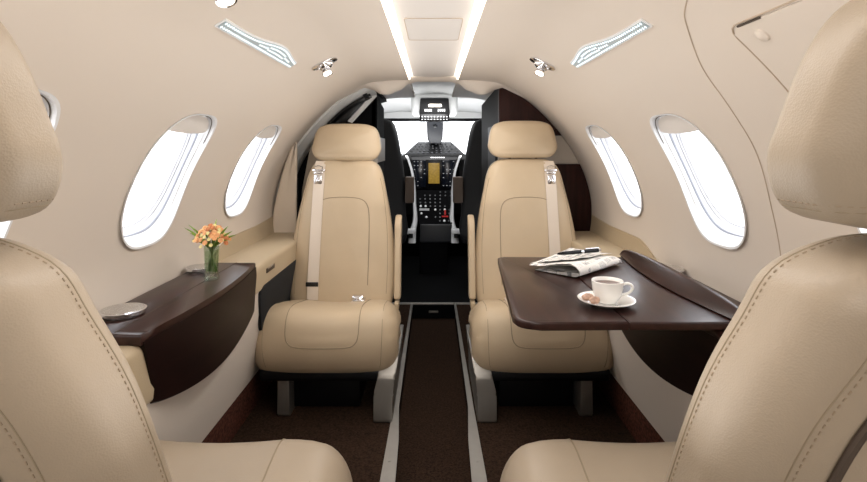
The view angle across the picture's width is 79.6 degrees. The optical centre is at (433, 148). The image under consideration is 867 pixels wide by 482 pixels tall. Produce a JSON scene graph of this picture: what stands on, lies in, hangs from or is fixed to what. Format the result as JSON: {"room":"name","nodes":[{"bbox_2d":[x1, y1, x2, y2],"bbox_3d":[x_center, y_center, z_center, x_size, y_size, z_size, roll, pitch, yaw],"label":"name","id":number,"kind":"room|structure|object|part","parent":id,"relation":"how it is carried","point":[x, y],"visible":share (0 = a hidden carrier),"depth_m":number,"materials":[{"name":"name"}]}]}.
{"room":"aircraft cabin","nodes":[
{"label":"aircraft cabin","id":0,"kind":"room"},
{"bbox_2d":[0,0,414,310],"bbox_3d":[-0.459,0.127,1.120,0.681,0.962,4.440,0,0,0],"label":"wall","id":1,"kind":"structure","parent":0,"point":[120,73],"depth_m":1.18,"materials":[{"name":"beige plastic"}]},
{"bbox_2d":[0,89,60,238],"bbox_3d":[-0.723,0.077,0.765,0.233,0.371,0.298,0,0,0],"label":"window","id":2,"kind":"structure","parent":1,"relation":"in","point":[52,105],"depth_m":0.88,"materials":[{"name":"white glass"}]},
{"bbox_2d":[120,114,216,248],"bbox_3d":[-0.723,0.077,1.395,0.233,0.371,0.298,0,0,0],"label":"window","id":3,"kind":"structure","parent":1,"relation":"in","point":[155,222],"depth_m":1.50,"materials":[{"name":"white plastic"}]},
{"bbox_2d":[169,115,208,133],"bbox_3d":[-0.651,-0.068,1.395,0.040,0.052,0.227,0,0,0],"label":"shade","id":4,"kind":"object","parent":3,"relation":"attached to","point":[199,124],"depth_m":1.40,"materials":[{"name":"beige plastic"}]},
{"bbox_2d":[147,292,258,442],"bbox_3d":[-0.652,0.652,0.730,0.096,0.385,3.660,0,0,0],"label":"wall panel","id":5,"kind":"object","parent":1,"relation":"attached to","point":[190,415],"depth_m":1.49,"materials":[{"name":"beige leather"}]},
{"bbox_2d":[119,216,295,404],"bbox_3d":[-0.686,0.572,0.718,0.185,0.497,3.635,0,0,0],"label":"side ledge","id":6,"kind":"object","parent":1,"relation":"attached to","point":[273,255],"depth_m":1.97,"materials":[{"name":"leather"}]},
{"bbox_2d":[104,262,256,403],"bbox_3d":[-0.663,0.482,1.401,0.197,0.211,0.693,0,0,0],"label":"console","id":7,"kind":"object","parent":6,"relation":"on","point":[191,323],"visible":0.94,"depth_m":1.28,"materials":[{"name":"brown wood"}]},
{"bbox_2d":[98,303,146,320],"bbox_3d":[-0.708,0.370,1.185,0.098,0.015,0.098,0,0,0],"label":"lid","id":8,"kind":"object","parent":7,"relation":"on","point":[122,311],"visible":0.91,"depth_m":1.17,"materials":[{"name":"silver metal"}]},
{"bbox_3d":[-0.708,0.363,1.185,0.088,0.001,0.088,0,0,0],"label":"lid","id":9,"kind":"part","parent":8,"relation":"part of","materials":[{"name":"silver metal"}]},
{"bbox_2d":[185,264,208,273],"bbox_3d":[-0.725,0.370,1.610,0.080,0.015,0.080,0,0,0],"label":"lid","id":10,"kind":"object","parent":7,"relation":"on","point":[196,268],"visible":0.78,"depth_m":1.58,"materials":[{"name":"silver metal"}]},
{"bbox_3d":[-0.725,0.363,1.610,0.072,0.001,0.072,0,0,0],"label":"lid","id":11,"kind":"part","parent":10,"relation":"part of","materials":[{"name":"silver metal"}]},
{"bbox_3d":[-0.640,0.328,1.500,0.043,0.098,0.043,0,0,0],"label":"flower vase","id":12,"kind":"object","parent":7,"relation":"on","visible":0},
{"bbox_2d":[185,219,234,271],"bbox_3d":[-0.641,0.278,1.496,0.108,0.151,0.103,0,0,39],"label":"flower bouquet","id":13,"kind":"object","parent":12,"relation":"in","point":[217,234],"visible":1,"depth_m":1.49,"materials":[{"name":"orange plant"}]},
{"bbox_2d":[215,0,236,7],"bbox_3d":[-0.371,-0.280,0.910,0.086,0.066,0.068,0,0,0],"label":"light","id":14,"kind":"object","parent":1,"relation":"attached to","point":[221,3],"visible":1,"depth_m":0.90,"materials":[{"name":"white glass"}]},
{"bbox_2d":[201,369,271,442],"bbox_3d":[-0.694,0.911,0.730,0.052,0.138,3.660,0,0,0],"label":"baseboard","id":15,"kind":"structure","parent":1,"relation":"attached to","point":[225,429],"depth_m":1.79,"materials":[{"name":"brown carpet"}]},
{"bbox_2d":[224,125,281,216],"bbox_3d":[-0.723,0.077,2.025,0.233,0.371,0.298,0,0,0],"label":"window","id":16,"kind":"structure","parent":1,"relation":"in","point":[237,201],"depth_m":2.15,"materials":[{"name":"white plastic"}]},
{"bbox_2d":[257,126,275,137],"bbox_3d":[-0.651,-0.068,2.025,0.040,0.052,0.227,0,0,0],"label":"shade","id":17,"kind":"object","parent":16,"relation":"attached to","point":[270,131],"depth_m":2.04,"materials":[{"name":"beige plastic"}]},
{"bbox_2d":[214,18,296,67],"bbox_3d":[-0.423,-0.263,1.325,0.047,0.031,0.538,0,0,0],"label":"light panel","id":18,"kind":"object","parent":1,"relation":"attached to","point":[278,52],"visible":1,"depth_m":1.28,"materials":[{"name":"white plastic"}]},
{"bbox_2d":[273,142,297,232],"bbox_3d":[-0.716,0.196,2.503,0.125,0.470,0.026,0,0,0],"label":"pad","id":19,"kind":"object","parent":1,"relation":"attached to","point":[285,207],"visible":0.84,"depth_m":2.49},
{"bbox_2d":[312,57,337,75],"bbox_3d":[-0.371,-0.280,1.770,0.086,0.066,0.068,0,0,0],"label":"light","id":20,"kind":"object","parent":1,"relation":"attached to","point":[324,66],"visible":1,"depth_m":1.75,"materials":[{"name":"silver metal"}]},
{"bbox_2d":[317,61,332,70],"bbox_3d":[-0.369,-0.284,1.770,0.054,0.035,0.056,0,0,0],"label":"socket","id":21,"kind":"object","parent":20,"relation":"attached to","point":[324,65],"depth_m":1.75,"materials":[{"name":"silver metal"}]},
{"bbox_2d":[275,88,386,217],"bbox_3d":[-0.535,0.057,2.922,0.492,0.762,0.755,0,0,0],"label":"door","id":22,"kind":"structure","parent":1,"relation":"in","point":[347,109],"depth_m":2.60,"materials":[{"name":"black plastic"}]},
{"bbox_3d":[-0.440,-0.200,2.661,0.240,0.174,0.012,0,0,0],"label":"rail","id":23,"kind":"part","parent":22,"relation":"part of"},
{"bbox_3d":[-0.432,-0.203,2.775,0.256,0.215,0.350,0,0,0],"label":"glass panel","id":24,"kind":"part","parent":22,"relation":"part of","materials":[{"name":"black glass"}]},
{"bbox_3d":[-0.366,-0.215,2.661,0.154,0.164,0.012,0,0,0],"label":"rail","id":25,"kind":"part","parent":22,"relation":"part of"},
{"bbox_2d":[299,97,384,208],"bbox_3d":[-0.494,0.345,2.975,0.411,1.265,0.570,0,0,0],"label":"wall","id":26,"kind":"structure","parent":0,"point":[373,115],"depth_m":2.70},
{"bbox_3d":[-0.315,0.345,2.980,0.020,1.265,0.560,0,0,-1],"label":"panel","id":27,"kind":"part","parent":26,"relation":"part of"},
{"bbox_2d":[381,82,484,113],"bbox_3d":[0.000,-0.335,3.588,1.160,0.190,2.064,0,0,0],"label":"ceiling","id":28,"kind":"structure","parent":0,"point":[395,104],"depth_m":4.22,"materials":[{"name":"white plastic"}]},
{"bbox_2d":[411,94,457,121],"bbox_3d":[0.007,-0.316,3.998,0.352,0.224,0.304,0,0,0],"label":"panel","id":29,"kind":"object","parent":28,"relation":"attached to","point":[429,107],"visible":0.93,"depth_m":3.90,"materials":[{"name":"black plastic"}]},
{"bbox_2d":[428,104,441,106],"bbox_3d":[0.011,-0.326,3.897,0.100,0.020,0.006,0,0,0],"label":"light","id":30,"kind":"object","parent":29,"relation":"attached to","point":[429,105],"depth_m":3.89,"materials":[{"name":"white plastic"}]},
{"bbox_2d":[384,112,481,154],"bbox_3d":[0.000,-0.125,4.685,1.120,0.410,0.170,0,0,0],"label":"window","id":31,"kind":"structure","parent":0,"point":[395,116],"depth_m":4.60,"materials":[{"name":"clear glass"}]},
{"bbox_3d":[0.000,-0.301,4.620,1.120,0.058,0.040,0,0,0],"label":"trim","id":32,"kind":"part","parent":31,"relation":"part of","materials":[{"name":"white plastic"}]},
{"bbox_2d":[395,318,471,481],"bbox_3d":[0.000,1.093,1.090,0.266,0.055,4.380,0,0,0],"label":"floor","id":33,"kind":"structure","parent":0,"point":[433,445],"depth_m":2.12,"materials":[{"name":"brown carpet"}]},
{"bbox_2d":[230,256,636,481],"bbox_3d":[0.000,1.050,1.925,1.480,0.140,6.050,0,0,0],"label":"floor","id":34,"kind":"structure","parent":0,"point":[352,431],"depth_m":1.86,"materials":[{"name":"brown carpet"}]},
{"bbox_2d":[0,22,352,481],"bbox_3d":[-0.430,0.433,0.684,0.554,1.095,0.802,0,0,0],"label":"seat","id":35,"kind":"object","parent":34,"relation":"on","point":[73,408],"visible":1,"depth_m":0.39,"materials":[{"name":"beige leather"}]},
{"bbox_3d":[-0.430,0.387,0.478,0.412,0.647,0.297,0,0,0],"label":"backrest","id":36,"kind":"part","parent":35,"relation":"part of","materials":[{"name":"beige leather"}]},
{"bbox_2d":[159,439,352,481],"bbox_3d":[-0.430,0.699,0.810,0.554,0.262,0.550,0,0,0],"label":"cushion","id":37,"kind":"object","parent":35,"relation":"on","point":[284,460],"depth_m":0.96,"materials":[{"name":"beige leather"}]},
{"bbox_2d":[255,124,403,422],"bbox_3d":[-0.398,0.432,2.156,0.538,1.097,0.627,0,0,0],"label":"seat","id":38,"kind":"object","parent":34,"relation":"on","point":[339,330],"visible":0.96,"depth_m":2.21,"materials":[{"name":"beige leather"}]},
{"bbox_3d":[-0.549,0.905,2.095,0.045,0.150,0.390,0,0,0],"label":"leg","id":39,"kind":"part","parent":38,"relation":"part of","materials":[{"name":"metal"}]},
{"bbox_2d":[255,300,400,372],"bbox_3d":[-0.399,0.713,2.070,0.536,0.250,0.450,0,0,0],"label":"cushion","id":40,"kind":"object","parent":38,"relation":"on","point":[296,336],"depth_m":1.86,"materials":[{"name":"beige leather"}]},
{"bbox_3d":[-0.399,0.377,2.318,0.468,0.666,0.233,0,0,0],"label":"backrest","id":41,"kind":"part","parent":38,"relation":"part of","materials":[{"name":"beige leather"}]},
{"bbox_3d":[-0.172,0.870,2.098,0.086,0.220,0.483,0,0,0],"label":"leg","id":42,"kind":"part","parent":38,"relation":"part of","materials":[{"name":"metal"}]},
{"bbox_3d":[-0.156,0.471,2.286,0.029,0.349,0.126,0,0,0],"label":"armrest","id":43,"kind":"part","parent":38,"relation":"part of","materials":[{"name":"beige leather"}]},
{"bbox_2d":[380,304,412,481],"bbox_3d":[-0.130,0.976,1.090,0.060,0.008,4.380,0,0,0],"label":"trim","id":44,"kind":"structure","parent":34,"relation":"on","point":[388,474],"depth_m":1.76,"materials":[{"name":"metal"}]},
{"bbox_2d":[384,119,413,243],"bbox_3d":[-0.383,0.382,3.836,0.495,1.193,0.529,0,0,0],"label":"seat","id":45,"kind":"object","parent":34,"relation":"on","point":[399,188],"visible":0.27,"depth_m":3.59,"materials":[{"name":"black leather"}]},
{"bbox_2d":[405,155,461,273],"bbox_3d":[0.000,0.515,4.103,0.453,0.926,0.374,0,0,0],"label":"console","id":46,"kind":"object","parent":34,"relation":"on","point":[435,208],"visible":0.98,"depth_m":4.06,"materials":[{"name":"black plastic"}]},
{"bbox_3d":[-0.170,0.385,4.084,0.087,0.666,0.257,0,0,-9],"label":"arm","id":47,"kind":"part","parent":46,"relation":"part of","materials":[{"name":"white plastic"}]},
{"bbox_2d":[401,142,465,213],"bbox_3d":[0.000,0.233,4.401,1.200,0.594,0.438,0,0,0],"label":"panel","id":48,"kind":"object","parent":46,"relation":"attached to","point":[433,164],"visible":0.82,"depth_m":4.19,"materials":[{"name":"black plastic"}]},
{"bbox_2d":[427,122,442,142],"bbox_3d":[0.013,-0.148,4.508,0.145,0.200,0.125,0,0,0],"label":"standby compass","id":49,"kind":"object","parent":48,"relation":"on","point":[434,129],"visible":0.76,"depth_m":4.45,"materials":[{"name":"grey plastic"}]},
{"bbox_3d":[0.170,0.385,4.084,0.087,0.666,0.257,0,0,9],"label":"arm","id":50,"kind":"part","parent":46,"relation":"part of","materials":[{"name":"white plastic"}]},
{"bbox_2d":[392,302,477,317],"bbox_3d":[0.000,1.018,3.281,0.600,0.093,0.033,0,0,0],"label":"trim","id":51,"kind":"structure","parent":34,"relation":"on","point":[420,309],"depth_m":3.27,"materials":[{"name":"metal"}]},
{"bbox_2d":[453,119,481,243],"bbox_3d":[0.383,0.382,3.836,0.495,1.193,0.529,0,0,0],"label":"seat","id":52,"kind":"object","parent":34,"relation":"on","point":[467,189],"visible":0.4,"depth_m":3.59,"materials":[{"name":"black leather"}]},
{"bbox_2d":[460,235,467,243],"bbox_3d":[0.405,0.620,3.900,0.418,0.120,0.400,0,0,0],"label":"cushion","id":53,"kind":"object","parent":52,"relation":"on","point":[465,241],"depth_m":3.71,"materials":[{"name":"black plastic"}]},
{"bbox_2d":[454,304,486,481],"bbox_3d":[0.130,0.976,1.090,0.060,0.008,4.380,0,0,0],"label":"trim","id":54,"kind":"structure","parent":34,"relation":"on","point":[478,474],"depth_m":1.77,"materials":[{"name":"metal"}]},
{"bbox_2d":[482,88,590,230],"bbox_3d":[0.538,0.333,2.904,0.472,1.294,0.712,0,0,0],"label":"partition","id":55,"kind":"object","parent":34,"relation":"on","point":[502,105],"visible":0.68,"depth_m":2.55,"materials":[{"name":"brown wood"}]},
{"bbox_3d":[0.322,0.332,2.930,0.020,1.292,0.661,0,0,-2],"label":"panel","id":56,"kind":"part","parent":55,"relation":"part of","materials":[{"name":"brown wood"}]},
{"bbox_3d":[0.313,0.130,2.778,0.006,0.500,0.278,0,0,-2],"label":"door","id":57,"kind":"part","parent":55,"relation":"part of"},
{"bbox_3d":[0.476,-0.187,2.576,0.308,0.242,0.048,0,0,0],"label":"panel","id":58,"kind":"part","parent":55,"relation":"part of","materials":[{"name":"brown wood"}]},
{"bbox_3d":[0.548,0.257,2.574,0.452,0.366,0.052,0,0,0],"label":"panel","id":59,"kind":"part","parent":55,"relation":"part of","materials":[{"name":"brown wood"}]},
{"bbox_2d":[466,121,612,422],"bbox_3d":[0.409,0.425,2.158,0.538,1.111,0.630,0,0,0],"label":"seat","id":60,"kind":"object","parent":34,"relation":"on","point":[524,211],"visible":0.85,"depth_m":2.22,"materials":[{"name":"beige leather"}]},
{"bbox_3d":[0.167,0.471,2.286,0.029,0.349,0.126,0,0,0],"label":"armrest","id":61,"kind":"part","parent":60,"relation":"part of","materials":[{"name":"beige leather"}]},
{"bbox_3d":[0.183,0.870,2.098,0.086,0.220,0.483,0,0,0],"label":"leg","id":62,"kind":"part","parent":60,"relation":"part of","materials":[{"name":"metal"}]},
{"bbox_3d":[0.410,0.377,2.318,0.468,0.667,0.234,0,0,0],"label":"backrest","id":63,"kind":"part","parent":60,"relation":"part of","materials":[{"name":"beige leather"}]},
{"bbox_2d":[469,300,612,372],"bbox_3d":[0.410,0.713,2.070,0.536,0.250,0.450,0,0,0],"label":"cushion","id":64,"kind":"object","parent":60,"relation":"on","point":[496,344],"depth_m":1.86,"materials":[{"name":"beige leather"}]},
{"bbox_3d":[0.560,0.905,2.095,0.045,0.150,0.390,0,0,0],"label":"leg","id":65,"kind":"part","parent":60,"relation":"part of","materials":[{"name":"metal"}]},
{"bbox_2d":[595,373,664,442],"bbox_3d":[0.694,0.911,0.730,0.052,0.138,3.660,0,0,0],"label":"baseboard","id":66,"kind":"structure","parent":34,"relation":"on","point":[641,429],"depth_m":1.79,"materials":[{"name":"brown carpet"}]},
{"bbox_2d":[500,0,866,481],"bbox_3d":[0.402,0.433,0.684,0.554,1.095,0.802,0,0,0],"label":"seat","id":67,"kind":"object","parent":34,"relation":"on","point":[781,395],"visible":1,"depth_m":0.37,"materials":[{"name":"beige leather"}]},
{"bbox_2d":[500,439,676,481],"bbox_3d":[0.402,0.699,0.810,0.554,0.262,0.550,0,0,0],"label":"cushion","id":68,"kind":"object","parent":67,"relation":"on","point":[555,460],"depth_m":0.96,"materials":[{"name":"beige leather"}]},
{"bbox_3d":[0.402,0.387,0.478,0.412,0.647,0.297,0,0,0],"label":"backrest","id":69,"kind":"part","parent":67,"relation":"part of","materials":[{"name":"beige leather"}]},
{"bbox_2d":[339,74,527,99],"bbox_3d":[0.000,-0.308,2.521,0.920,0.138,0.062,0,0,0],"label":"wall","id":70,"kind":"structure","parent":0,"point":[382,87],"depth_m":2.52,"materials":[{"name":"beige plastic"}]},
{"bbox_2d":[386,0,480,76],"bbox_3d":[0.000,-0.352,0.720,0.248,0.033,3.640,0,0,0],"label":"ceiling","id":71,"kind":"structure","parent":0,"point":[423,58],"depth_m":1.66,"materials":[{"name":"beige plastic"}]},
{"bbox_2d":[381,0,409,79],"bbox_3d":[-0.116,-0.344,0.725,0.004,0.020,3.610,0,0,0],"label":"ceiling light strip","id":72,"kind":"object","parent":71,"relation":"attached to","point":[384,3],"visible":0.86,"depth_m":1.51,"materials":[{"name":"white plastic"}]},
{"bbox_2d":[404,17,462,39],"bbox_3d":[0.000,-0.345,1.505,0.158,0.004,0.272,0,0,0],"label":"ceiling hatch","id":73,"kind":"object","parent":71,"relation":"attached to","point":[416,28],"visible":1,"depth_m":1.48,"materials":[{"name":"beige plastic"}]},
{"bbox_2d":[457,0,485,79],"bbox_3d":[0.116,-0.344,0.725,0.004,0.020,3.610,0,0,0],"label":"ceiling light strip","id":74,"kind":"object","parent":71,"relation":"attached to","point":[482,3],"visible":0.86,"depth_m":1.51,"materials":[{"name":"white plastic"}]},
{"bbox_2d":[402,214,467,255],"bbox_3d":[0.000,0.520,4.765,1.320,0.920,0.030,0,0,0],"label":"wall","id":75,"kind":"structure","parent":0,"point":[408,249],"depth_m":4.75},
{"bbox_2d":[452,0,858,301],"bbox_3d":[0.459,0.127,1.120,0.681,0.962,4.440,0,0,0],"label":"wall","id":76,"kind":"structure","parent":0,"point":[657,71],"depth_m":1.29,"materials":[{"name":"beige plastic"}]},
{"bbox_2d":[529,57,554,75],"bbox_3d":[0.371,-0.280,1.770,0.086,0.066,0.068,0,0,0],"label":"light","id":77,"kind":"object","parent":76,"relation":"attached to","point":[542,66],"visible":1,"depth_m":1.75,"materials":[{"name":"silver metal"}]},
{"bbox_2d":[534,61,549,70],"bbox_3d":[0.369,-0.284,1.770,0.054,0.035,0.056,0,0,0],"label":"socket","id":78,"kind":"object","parent":77,"relation":"attached to","point":[540,65],"depth_m":1.75,"materials":[{"name":"silver metal"}]},
{"bbox_2d":[570,18,652,67],"bbox_3d":[0.423,-0.263,1.325,0.047,0.031,0.538,0,0,0],"label":"light panel","id":79,"kind":"object","parent":76,"relation":"attached to","point":[588,52],"visible":1,"depth_m":1.28,"materials":[{"name":"white plastic"}]},
{"bbox_2d":[585,125,642,216],"bbox_3d":[0.723,0.077,2.025,0.233,0.371,0.298,0,0,0],"label":"window","id":80,"kind":"structure","parent":76,"relation":"in","point":[629,201],"depth_m":2.15,"materials":[{"name":"white plastic"}]},
{"bbox_2d":[591,126,609,137],"bbox_3d":[0.651,-0.068,2.025,0.040,0.052,0.227,0,0,0],"label":"shade","id":81,"kind":"object","parent":80,"relation":"attached to","point":[596,131],"depth_m":2.04,"materials":[{"name":"beige plastic"}]},
{"bbox_2d":[571,215,656,260],"bbox_3d":[0.686,0.572,0.718,0.185,0.497,3.635,0,0,0],"label":"trim","id":82,"kind":"structure","parent":76,"relation":"attached to","point":[612,240],"depth_m":2.18,"materials":[{"name":"leather"}]},
{"bbox_2d":[622,263,740,395],"bbox_3d":[0.663,0.482,1.401,0.197,0.211,0.693,0,0,0],"label":"panel","id":83,"kind":"object","parent":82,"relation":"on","point":[680,358],"visible":0.34,"depth_m":1.24,"materials":[{"name":"brown wood"}]},
{"bbox_2d":[498,250,738,330],"bbox_3d":[0.411,0.358,1.403,0.478,0.074,0.685,0,0,0],"label":"table","id":84,"kind":"object","parent":83,"relation":"attached to","point":[666,298],"visible":0.89,"depth_m":1.21,"materials":[{"name":"brown wood"}]},
{"bbox_2d":[530,248,621,276],"bbox_3d":[0.431,0.335,1.584,0.269,0.042,0.185,0,0,-45],"label":"newspaper","id":85,"kind":"object","parent":84,"relation":"on","point":[574,265],"visible":0.97,"depth_m":1.53,"materials":[{"name":"white paper"}]},
{"bbox_2d":[556,247,600,254],"bbox_3d":[0.436,0.310,1.572,0.165,0.016,0.013,0,0,-20],"label":"pen","id":86,"kind":"object","parent":85,"relation":"on","point":[597,249],"visible":1,"depth_m":1.57,"materials":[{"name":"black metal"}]},
{"bbox_2d":[577,291,635,308],"bbox_3d":[0.397,0.350,1.195,0.128,0.014,0.128,0,0,0],"label":"saucer","id":87,"kind":"object","parent":84,"relation":"on","point":[624,301],"visible":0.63,"depth_m":1.18,"materials":[{"name":"ceramic"}]},
{"bbox_2d":[581,293,592,300],"bbox_3d":[0.354,0.338,1.189,0.029,0.017,0.022,0,0,0],"label":"biscuit","id":88,"kind":"object","parent":87,"relation":"on","point":[586,296],"visible":0.83,"depth_m":1.18,"materials":[{"name":"brown food"}]},
{"bbox_2d":[589,296,599,303],"bbox_3d":[0.361,0.339,1.165,0.027,0.018,0.024,0,0,0],"label":"biscuit","id":89,"kind":"object","parent":87,"relation":"on","point":[594,299],"visible":1,"depth_m":1.16,"materials":[{"name":"brown food"}]},
{"bbox_2d":[591,276,633,303],"bbox_3d":[0.405,0.327,1.195,0.072,0.050,0.083,0,0,-42],"label":"coffee cup","id":90,"kind":"object","parent":87,"relation":"on","point":[609,290],"visible":0.97,"depth_m":1.18,"materials":[{"name":"ceramic"}]},
{"bbox_3d":[0.444,0.321,1.190,0.029,0.034,0.006,0,0,11],"label":"handle","id":91,"kind":"part","parent":90,"relation":"part of","materials":[{"name":"ceramic"}]},
{"bbox_2d":[664,264,684,272],"bbox_3d":[0.728,0.370,1.600,0.080,0.015,0.080,0,0,0],"label":"lid","id":92,"kind":"object","parent":83,"relation":"on","point":[680,269],"visible":0.48,"depth_m":1.59,"materials":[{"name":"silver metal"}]},
{"bbox_3d":[0.728,0.363,1.600,0.072,0.001,0.072,0,0,0],"label":"lid","id":93,"kind":"part","parent":92,"relation":"part of","materials":[{"name":"beige plastic"}]},
{"bbox_2d":[608,330,691,441],"bbox_3d":[0.652,0.652,0.730,0.096,0.385,3.660,0,0,0],"label":"trim","id":94,"kind":"structure","parent":76,"relation":"attached to","point":[665,406],"depth_m":1.55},
{"bbox_2d":[650,114,746,248],"bbox_3d":[0.723,0.077,1.395,0.233,0.371,0.298,0,0,0],"label":"window","id":95,"kind":"structure","parent":76,"relation":"in","point":[711,222],"depth_m":1.50,"materials":[{"name":"white plastic"}]},
{"bbox_2d":[658,115,697,133],"bbox_3d":[0.651,-0.068,1.395,0.040,0.052,0.227,0,0,0],"label":"shade","id":96,"kind":"object","parent":95,"relation":"attached to","point":[667,124],"depth_m":1.40,"materials":[{"name":"beige plastic"}]},
{"bbox_2d":[684,0,780,255],"bbox_3d":[0.579,0.041,1.043,0.461,0.639,0.064,0,0,-38],"label":"trim","id":97,"kind":"structure","parent":76,"relation":"attached to","point":[686,0],"depth_m":1.09,"materials":[{"name":"beige plastic"}]},
{"bbox_2d":[731,0,850,91],"bbox_3d":[0.566,-0.139,0.750,0.131,0.138,0.283,0,0,0],"label":"panel","id":98,"kind":"object","parent":76,"relation":"attached to","point":[779,39],"visible":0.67,"depth_m":0.80,"materials":[{"name":"beige plastic"}]},
{"bbox_3d":[0.525,-0.182,0.830,0.021,0.020,0.026,0,0,0],"label":"release knob","id":99,"kind":"part","parent":98,"relation":"part of","materials":[{"name":"beige plastic"}]},
{"bbox_2d":[857,228,866,232],"bbox_3d":[0.723,0.077,0.765,0.233,0.371,0.298,0,0,0],"label":"window","id":100,"kind":"structure","parent":76,"relation":"in","point":[860,230],"depth_m":0.91,"materials":[{"name":"white glass"}]}
]}

